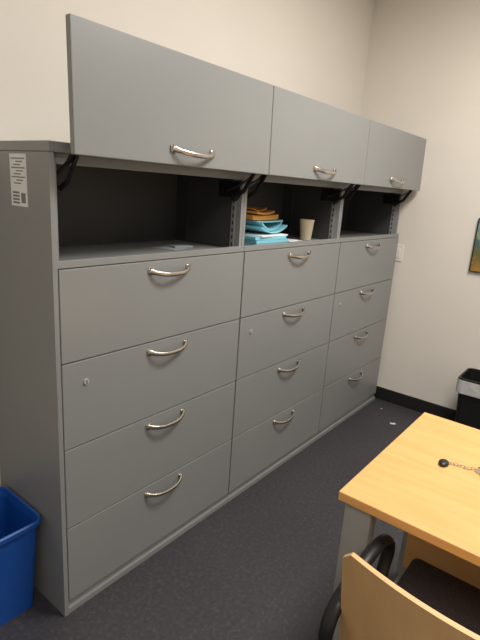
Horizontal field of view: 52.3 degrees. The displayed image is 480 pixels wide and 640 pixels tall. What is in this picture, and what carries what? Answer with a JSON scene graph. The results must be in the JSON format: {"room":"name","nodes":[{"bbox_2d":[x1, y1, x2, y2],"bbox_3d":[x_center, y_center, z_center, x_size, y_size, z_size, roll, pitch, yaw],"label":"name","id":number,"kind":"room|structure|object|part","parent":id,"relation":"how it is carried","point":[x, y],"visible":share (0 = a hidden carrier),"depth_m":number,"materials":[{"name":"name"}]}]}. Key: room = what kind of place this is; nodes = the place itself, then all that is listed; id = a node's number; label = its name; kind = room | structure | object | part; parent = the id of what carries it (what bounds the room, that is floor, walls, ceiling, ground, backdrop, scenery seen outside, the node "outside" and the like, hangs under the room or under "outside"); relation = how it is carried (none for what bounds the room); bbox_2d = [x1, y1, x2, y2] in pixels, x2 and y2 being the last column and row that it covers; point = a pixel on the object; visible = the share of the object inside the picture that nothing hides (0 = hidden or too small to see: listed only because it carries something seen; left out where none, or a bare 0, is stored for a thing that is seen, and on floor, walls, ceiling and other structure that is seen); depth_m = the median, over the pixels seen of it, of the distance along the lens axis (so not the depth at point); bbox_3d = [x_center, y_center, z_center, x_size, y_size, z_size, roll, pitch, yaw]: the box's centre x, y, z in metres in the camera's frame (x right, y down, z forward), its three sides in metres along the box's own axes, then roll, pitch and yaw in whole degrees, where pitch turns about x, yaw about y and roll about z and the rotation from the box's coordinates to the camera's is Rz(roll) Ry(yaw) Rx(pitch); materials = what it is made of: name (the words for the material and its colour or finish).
{"room":"office","nodes":[
{"label":"office","id":0,"kind":"room"},
{"bbox_2d":[0,0,374,486],"bbox_3d":[-0.860,-0.485,1.742,0.100,3.000,5.552,15,19,36],"label":"wall","id":1,"kind":"structure","parent":0,"point":[317,50],"depth_m":2.26,"materials":[{"name":"paint"}]},
{"bbox_2d":[0,398,422,639],"bbox_3d":[0.573,1.426,0.986,4.036,0.100,5.552,15,19,36],"label":"floor","id":2,"kind":"structure","parent":0,"point":[262,565],"depth_m":2.06,"materials":[{"name":"grey carpet"}]},
{"bbox_2d":[0,486,40,626],"bbox_3d":[-0.910,0.873,1.747,0.296,0.375,0.304,15,19,36],"label":"recycling bin","id":3,"kind":"object","parent":2,"relation":"on","point":[19,522],"visible":1,"depth_m":1.74,"materials":[{"name":"blue plastic"}]},
{"bbox_2d":[0,13,273,616],"bbox_3d":[-0.400,0.038,1.959,0.561,1.939,0.922,15,19,36],"label":"file cabinet","id":4,"kind":"object","parent":2,"relation":"on","point":[118,351],"visible":0.99,"depth_m":1.76,"materials":[{"name":"grey metal"}]},
{"bbox_3d":[-0.744,0.259,1.697,0.427,1.605,0.016,15,19,36],"label":"panel","id":5,"kind":"part","parent":4,"relation":"part of","materials":[{"name":"grey paint"}]},
{"bbox_3d":[-0.740,0.229,1.711,0.404,1.553,0.018,15,19,36],"label":"panel","id":6,"kind":"part","parent":4,"relation":"part of","materials":[{"name":"grey paint"}]},
{"bbox_3d":[-0.403,-0.605,1.835,0.429,0.029,0.903,15,19,36],"label":"panel","id":7,"kind":"part","parent":4,"relation":"part of","materials":[{"name":"grey paint"}]},
{"bbox_3d":[-0.521,-0.504,1.415,0.233,0.279,0.044,15,19,36],"label":"lift arm","id":8,"kind":"part","parent":4,"relation":"part of","materials":[{"name":"black metal"}]},
{"bbox_3d":[-0.616,0.114,2.165,0.012,1.553,0.867,15,19,36],"label":"panel","id":9,"kind":"part","parent":4,"relation":"part of","materials":[{"name":"grey metal"}]},
{"bbox_2d":[59,240,218,259],"bbox_3d":[-0.431,-0.268,1.931,0.390,0.018,0.867,15,19,36],"label":"shelf","id":10,"kind":"object","parent":4,"relation":"attached to","point":[68,250],"depth_m":1.97,"materials":[{"name":"grey metal"}]},
{"bbox_3d":[-0.338,0.802,2.087,0.020,0.301,0.897,15,19,36],"label":"drawer","id":11,"kind":"part","parent":4,"relation":"part of","materials":[{"name":"grey paint"}]},
{"bbox_3d":[-0.272,-0.539,1.742,0.040,0.030,0.867,15,19,36],"label":"header rail","id":12,"kind":"part","parent":4,"relation":"part of","materials":[{"name":"grey metal"}]},
{"bbox_3d":[-0.319,0.508,2.007,0.020,0.301,0.897,15,19,36],"label":"drawer","id":13,"kind":"part","parent":4,"relation":"part of","materials":[{"name":"grey paint"}]},
{"bbox_3d":[-0.299,0.214,1.927,0.020,0.301,0.897,15,19,36],"label":"drawer","id":14,"kind":"part","parent":4,"relation":"part of","materials":[{"name":"grey paint"}]},
{"bbox_3d":[-0.271,-0.239,1.807,0.022,0.023,0.903,15,19,36],"label":"rail","id":15,"kind":"part","parent":4,"relation":"part of","materials":[{"name":"grey metal"}]},
{"bbox_3d":[-0.279,-0.080,1.848,0.020,0.301,0.897,15,19,36],"label":"drawer","id":16,"kind":"part","parent":4,"relation":"part of","materials":[{"name":"grey paint"}]},
{"bbox_3d":[-0.306,0.700,2.045,0.039,0.035,0.213,15,19,36],"label":"drawer handle","id":17,"kind":"part","parent":4,"relation":"part of","materials":[{"name":"silver metal"}]},
{"bbox_3d":[-0.286,0.406,1.965,0.039,0.035,0.213,15,19,36],"label":"drawer handle","id":18,"kind":"part","parent":4,"relation":"part of","materials":[{"name":"silver metal"}]},
{"bbox_3d":[-0.266,0.113,1.886,0.039,0.035,0.213,15,19,36],"label":"drawer handle","id":19,"kind":"part","parent":4,"relation":"part of","materials":[{"name":"silver metal"}]},
{"bbox_3d":[-0.164,-0.686,1.622,0.021,0.339,0.901,14,18,37],"label":"flipper door","id":20,"kind":"part","parent":4,"relation":"part of","materials":[{"name":"grey paint"}]},
{"bbox_3d":[-0.246,-0.181,1.806,0.039,0.035,0.213,15,19,36],"label":"drawer handle","id":21,"kind":"part","parent":4,"relation":"part of","materials":[{"name":"silver metal"}]},
{"bbox_2d":[153,244,192,249],"bbox_3d":[-0.278,-0.311,2.079,0.115,0.009,0.162,9,16,20],"label":"notes","id":22,"kind":"object","parent":4,"relation":"on","point":[168,247],"visible":1,"depth_m":2.07,"materials":[{"name":"white paper"}]},
{"bbox_3d":[-0.143,-0.561,1.639,0.039,0.035,0.213,15,19,36],"label":"door handle","id":23,"kind":"part","parent":4,"relation":"part of","materials":[{"name":"silver metal"}]},
{"bbox_3d":[-0.002,-0.641,2.050,0.233,0.279,0.026,15,19,36],"label":"lift arm","id":24,"kind":"part","parent":4,"relation":"part of","materials":[{"name":"black metal"}]},
{"bbox_3d":[-0.188,0.082,2.387,0.404,1.553,0.018,15,19,36],"label":"panel","id":25,"kind":"part","parent":4,"relation":"part of","materials":[{"name":"grey paint"}]},
{"bbox_2d":[226,85,369,501],"bbox_3d":[0.171,-0.114,2.657,0.561,1.939,0.903,15,19,36],"label":"file cabinet","id":26,"kind":"object","parent":2,"relation":"on","point":[317,147],"visible":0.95,"depth_m":2.53,"materials":[{"name":"grey metal"}]},
{"bbox_3d":[-0.175,0.079,2.402,0.404,1.553,0.018,15,19,36],"label":"panel","id":27,"kind":"part","parent":26,"relation":"part of","materials":[{"name":"grey paint"}]},
{"bbox_3d":[0.043,-0.653,2.106,0.233,0.279,0.044,15,19,36],"label":"lift arm","id":28,"kind":"part","parent":26,"relation":"part of","materials":[{"name":"black metal"}]},
{"bbox_3d":[-0.052,-0.036,2.856,0.012,1.553,0.867,15,19,36],"label":"panel","id":29,"kind":"part","parent":26,"relation":"part of","materials":[{"name":"grey metal"}]},
{"bbox_2d":[244,206,287,244],"bbox_3d":[0.045,-0.481,2.464,0.331,0.176,0.357,15,19,36],"label":"folders","id":30,"kind":"object","parent":26,"relation":"on","point":[262,226],"visible":0.55,"depth_m":2.38,"materials":[{"name":"blue paper"}]},
{"bbox_3d":[0.226,0.652,2.778,0.020,0.301,0.897,15,19,36],"label":"drawer","id":31,"kind":"part","parent":26,"relation":"part of","materials":[{"name":"grey paint"}]},
{"bbox_3d":[0.246,0.358,2.698,0.020,0.301,0.897,15,19,36],"label":"drawer","id":32,"kind":"part","parent":26,"relation":"part of","materials":[{"name":"grey paint"}]},
{"bbox_2d":[244,235,319,245],"bbox_3d":[0.133,-0.417,2.622,0.390,0.018,0.867,15,19,36],"label":"shelf","id":33,"kind":"object","parent":26,"relation":"attached to","point":[315,239],"depth_m":2.57,"materials":[{"name":"grey metal"}]},
{"bbox_3d":[0.259,0.550,2.736,0.039,0.035,0.213,15,19,36],"label":"drawer handle","id":34,"kind":"part","parent":26,"relation":"part of","materials":[{"name":"silver metal"}]},
{"bbox_3d":[0.265,0.064,2.618,0.020,0.301,0.897,15,19,36],"label":"drawer","id":35,"kind":"part","parent":26,"relation":"part of","materials":[{"name":"grey paint"}]},
{"bbox_3d":[0.278,0.257,2.656,0.039,0.035,0.213,15,19,36],"label":"drawer handle","id":36,"kind":"part","parent":26,"relation":"part of","materials":[{"name":"silver metal"}]},
{"bbox_3d":[0.285,-0.229,2.538,0.020,0.301,0.897,15,19,36],"label":"drawer","id":37,"kind":"part","parent":26,"relation":"part of","materials":[{"name":"grey paint"}]},
{"bbox_3d":[0.293,-0.389,2.498,0.022,0.023,0.903,15,19,36],"label":"rail","id":38,"kind":"part","parent":26,"relation":"part of","materials":[{"name":"grey metal"}]},
{"bbox_3d":[0.298,-0.037,2.577,0.039,0.035,0.213,15,19,36],"label":"drawer handle","id":39,"kind":"part","parent":26,"relation":"part of","materials":[{"name":"silver metal"}]},
{"bbox_3d":[0.292,-0.689,2.433,0.040,0.030,0.867,15,19,36],"label":"header rail","id":40,"kind":"part","parent":26,"relation":"part of","materials":[{"name":"grey metal"}]},
{"bbox_3d":[0.318,-0.331,2.497,0.039,0.035,0.213,15,19,36],"label":"drawer handle","id":41,"kind":"part","parent":26,"relation":"part of","materials":[{"name":"silver metal"}]},
{"bbox_2d":[300,219,314,239],"bbox_3d":[0.379,-0.517,2.796,0.086,0.114,0.086,15,19,36],"label":"paper cup","id":42,"kind":"object","parent":26,"relation":"on","point":[306,225],"visible":0.94,"depth_m":2.77,"materials":[{"name":"beige paper"}]},
{"bbox_3d":[0.400,-0.836,2.313,0.021,0.339,0.901,14,18,37],"label":"flipper door","id":43,"kind":"part","parent":26,"relation":"part of","materials":[{"name":"grey paint"}]},
{"bbox_3d":[0.421,-0.710,2.330,0.039,0.035,0.213,15,19,36],"label":"door handle","id":44,"kind":"part","parent":26,"relation":"part of","materials":[{"name":"silver metal"}]},
{"bbox_3d":[0.377,-0.068,3.078,0.404,1.553,0.018,15,19,36],"label":"panel","id":45,"kind":"part","parent":26,"relation":"part of","materials":[{"name":"grey paint"}]},
{"bbox_3d":[0.562,-0.791,2.741,0.233,0.279,0.026,15,19,36],"label":"lift arm","id":46,"kind":"part","parent":26,"relation":"part of","materials":[{"name":"black metal"}]},
{"bbox_2d":[316,119,426,438],"bbox_3d":[0.735,-0.263,3.348,0.561,1.939,0.903,15,19,36],"label":"file cabinet","id":47,"kind":"object","parent":2,"relation":"on","point":[370,211],"visible":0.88,"depth_m":3.26,"materials":[{"name":"grey metal"}]},
{"bbox_3d":[0.389,-0.071,3.093,0.404,1.553,0.018,15,19,36],"label":"panel","id":48,"kind":"part","parent":47,"relation":"part of","materials":[{"name":"grey paint"}]},
{"bbox_3d":[0.512,-0.186,3.547,0.012,1.553,0.867,15,19,36],"label":"panel","id":49,"kind":"part","parent":47,"relation":"part of","materials":[{"name":"grey metal"}]},
{"bbox_3d":[0.790,0.502,3.469,0.020,0.301,0.897,15,19,36],"label":"drawer","id":50,"kind":"part","parent":47,"relation":"part of","materials":[{"name":"grey paint"}]},
{"bbox_3d":[0.607,-0.803,2.797,0.233,0.279,0.044,15,19,36],"label":"lift arm","id":51,"kind":"part","parent":47,"relation":"part of","materials":[{"name":"black metal"}]},
{"bbox_3d":[0.810,0.208,3.389,0.020,0.301,0.897,15,19,36],"label":"drawer","id":52,"kind":"part","parent":47,"relation":"part of","materials":[{"name":"grey paint"}]},
{"bbox_3d":[0.823,0.401,3.427,0.039,0.035,0.213,15,19,36],"label":"drawer handle","id":53,"kind":"part","parent":47,"relation":"part of","materials":[{"name":"silver metal"}]},
{"bbox_2d":[340,230,381,237],"bbox_3d":[0.697,-0.567,3.313,0.390,0.018,0.867,15,19,36],"label":"shelf","id":54,"kind":"object","parent":47,"relation":"attached to","point":[343,233],"depth_m":3.49,"materials":[{"name":"grey metal"}]},
{"bbox_3d":[0.830,-0.085,3.309,0.020,0.301,0.897,15,19,36],"label":"drawer","id":55,"kind":"part","parent":47,"relation":"part of","materials":[{"name":"grey paint"}]},
{"bbox_3d":[0.842,0.107,3.347,0.039,0.035,0.213,15,19,36],"label":"drawer handle","id":56,"kind":"part","parent":47,"relation":"part of","materials":[{"name":"silver metal"}]},
{"bbox_3d":[0.849,-0.379,3.229,0.020,0.301,0.897,15,19,36],"label":"drawer","id":57,"kind":"part","parent":47,"relation":"part of","materials":[{"name":"grey paint"}]},
{"bbox_3d":[0.862,-0.187,3.268,0.039,0.035,0.213,15,19,36],"label":"drawer handle","id":58,"kind":"part","parent":47,"relation":"part of","materials":[{"name":"silver metal"}]},
{"bbox_3d":[0.857,-0.539,3.189,0.022,0.023,0.903,15,19,36],"label":"rail","id":59,"kind":"part","parent":47,"relation":"part of","materials":[{"name":"grey metal"}]},
{"bbox_3d":[0.856,-0.839,3.124,0.040,0.030,0.867,15,19,36],"label":"header rail","id":60,"kind":"part","parent":47,"relation":"part of","materials":[{"name":"grey metal"}]},
{"bbox_3d":[0.882,-0.480,3.188,0.039,0.035,0.213,15,19,36],"label":"drawer handle","id":61,"kind":"part","parent":47,"relation":"part of","materials":[{"name":"silver metal"}]},
{"bbox_3d":[0.965,-0.985,3.004,0.021,0.339,0.901,14,18,37],"label":"flipper door","id":62,"kind":"part","parent":47,"relation":"part of","materials":[{"name":"grey paint"}]},
{"bbox_3d":[0.941,-0.217,3.769,0.404,1.553,0.018,15,19,36],"label":"panel","id":63,"kind":"part","parent":47,"relation":"part of","materials":[{"name":"grey paint"}]},
{"bbox_3d":[0.985,-0.860,3.021,0.039,0.035,0.213,15,19,36],"label":"door handle","id":64,"kind":"part","parent":47,"relation":"part of","materials":[{"name":"silver metal"}]},
{"bbox_3d":[1.126,-0.941,3.432,0.233,0.279,0.026,15,19,36],"label":"lift arm","id":65,"kind":"part","parent":47,"relation":"part of","materials":[{"name":"black metal"}]},
{"bbox_2d":[317,534,479,639],"bbox_3d":[0.558,0.901,1.195,0.604,0.804,0.573,15,19,36],"label":"office chair","id":66,"kind":"object","parent":2,"relation":"on","point":[427,602],"visible":1,"depth_m":1.10,"materials":[{"name":"brown wood"}]},
{"bbox_3d":[0.325,0.729,1.271,0.078,0.264,0.374,15,19,36],"label":"armrest","id":67,"kind":"part","parent":66,"relation":"part of","materials":[{"name":"black plastic"}]},
{"bbox_3d":[0.593,0.852,1.224,0.490,0.055,0.470,15,19,36],"label":"seat","id":68,"kind":"part","parent":66,"relation":"part of","materials":[{"name":"black fabric"}]},
{"bbox_2d":[333,412,479,639],"bbox_3d":[1.034,0.929,1.325,1.428,0.740,0.720,15,19,36],"label":"wooden table","id":69,"kind":"object","parent":2,"relation":"on","point":[436,508],"visible":0.84,"depth_m":1.43,"materials":[{"name":"brown wood"}]},
{"bbox_3d":[0.321,0.842,1.463,0.078,0.682,0.050,15,19,36],"label":"leg","id":70,"kind":"part","parent":69,"relation":"part of","materials":[{"name":"grey paint"}]},
{"bbox_3d":[0.497,1.132,1.800,0.058,0.030,0.688,15,19,36],"label":"foot rail","id":71,"kind":"part","parent":69,"relation":"part of","materials":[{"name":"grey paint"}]},
{"bbox_3d":[0.719,0.737,1.950,0.078,0.682,0.050,15,19,36],"label":"leg","id":72,"kind":"part","parent":69,"relation":"part of","materials":[{"name":"grey paint"}]},
{"bbox_3d":[1.076,0.799,1.333,1.228,0.432,0.018,15,19,36],"label":"modesty panel","id":73,"kind":"part","parent":69,"relation":"part of","materials":[{"name":"brown wood"}]},
{"bbox_2d":[438,459,479,474],"bbox_3d":[0.717,0.465,1.518,0.188,0.012,0.091,10,16,22],"label":"keychain","id":74,"kind":"object","parent":69,"relation":"on","point":[442,462],"visible":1,"depth_m":1.53,"materials":[{"name":"black plastic"}]},
{"bbox_2d":[455,368,479,429],"bbox_3d":[1.580,0.605,3.159,0.355,0.475,0.284,15,19,36],"label":"waste bin","id":75,"kind":"object","parent":2,"relation":"on","point":[468,382],"visible":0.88,"depth_m":3.10,"materials":[{"name":"black plastic"}]},
{"bbox_2d":[361,0,479,409],"bbox_3d":[2.413,-0.507,2.634,3.936,3.000,0.100,15,19,36],"label":"wall","id":76,"kind":"structure","parent":0,"point":[422,77],"depth_m":3.37,"materials":[{"name":"paint"}]},
{"bbox_2d":[395,245,403,261],"bbox_3d":[1.159,-0.492,3.588,0.072,0.120,0.010,15,19,36],"label":"light switch","id":77,"kind":"object","parent":76,"relation":"attached to","point":[399,254],"visible":0.56,"depth_m":3.58,"materials":[{"name":"white plastic"}]},
{"bbox_2d":[374,386,455,421],"bbox_3d":[2.245,0.888,3.000,3.836,0.100,0.010,15,19,36],"label":"baseboard","id":78,"kind":"structure","parent":76,"relation":"attached to","point":[397,398],"depth_m":3.69,"materials":[{"name":"rubber"}]},
{"bbox_2d":[469,218,479,272],"bbox_3d":[1.755,-0.446,3.106,0.504,0.352,0.020,15,19,36],"label":"framed picture","id":79,"kind":"object","parent":76,"relation":"attached to","point":[475,258],"visible":1,"depth_m":3.25,"materials":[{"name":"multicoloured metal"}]}
]}

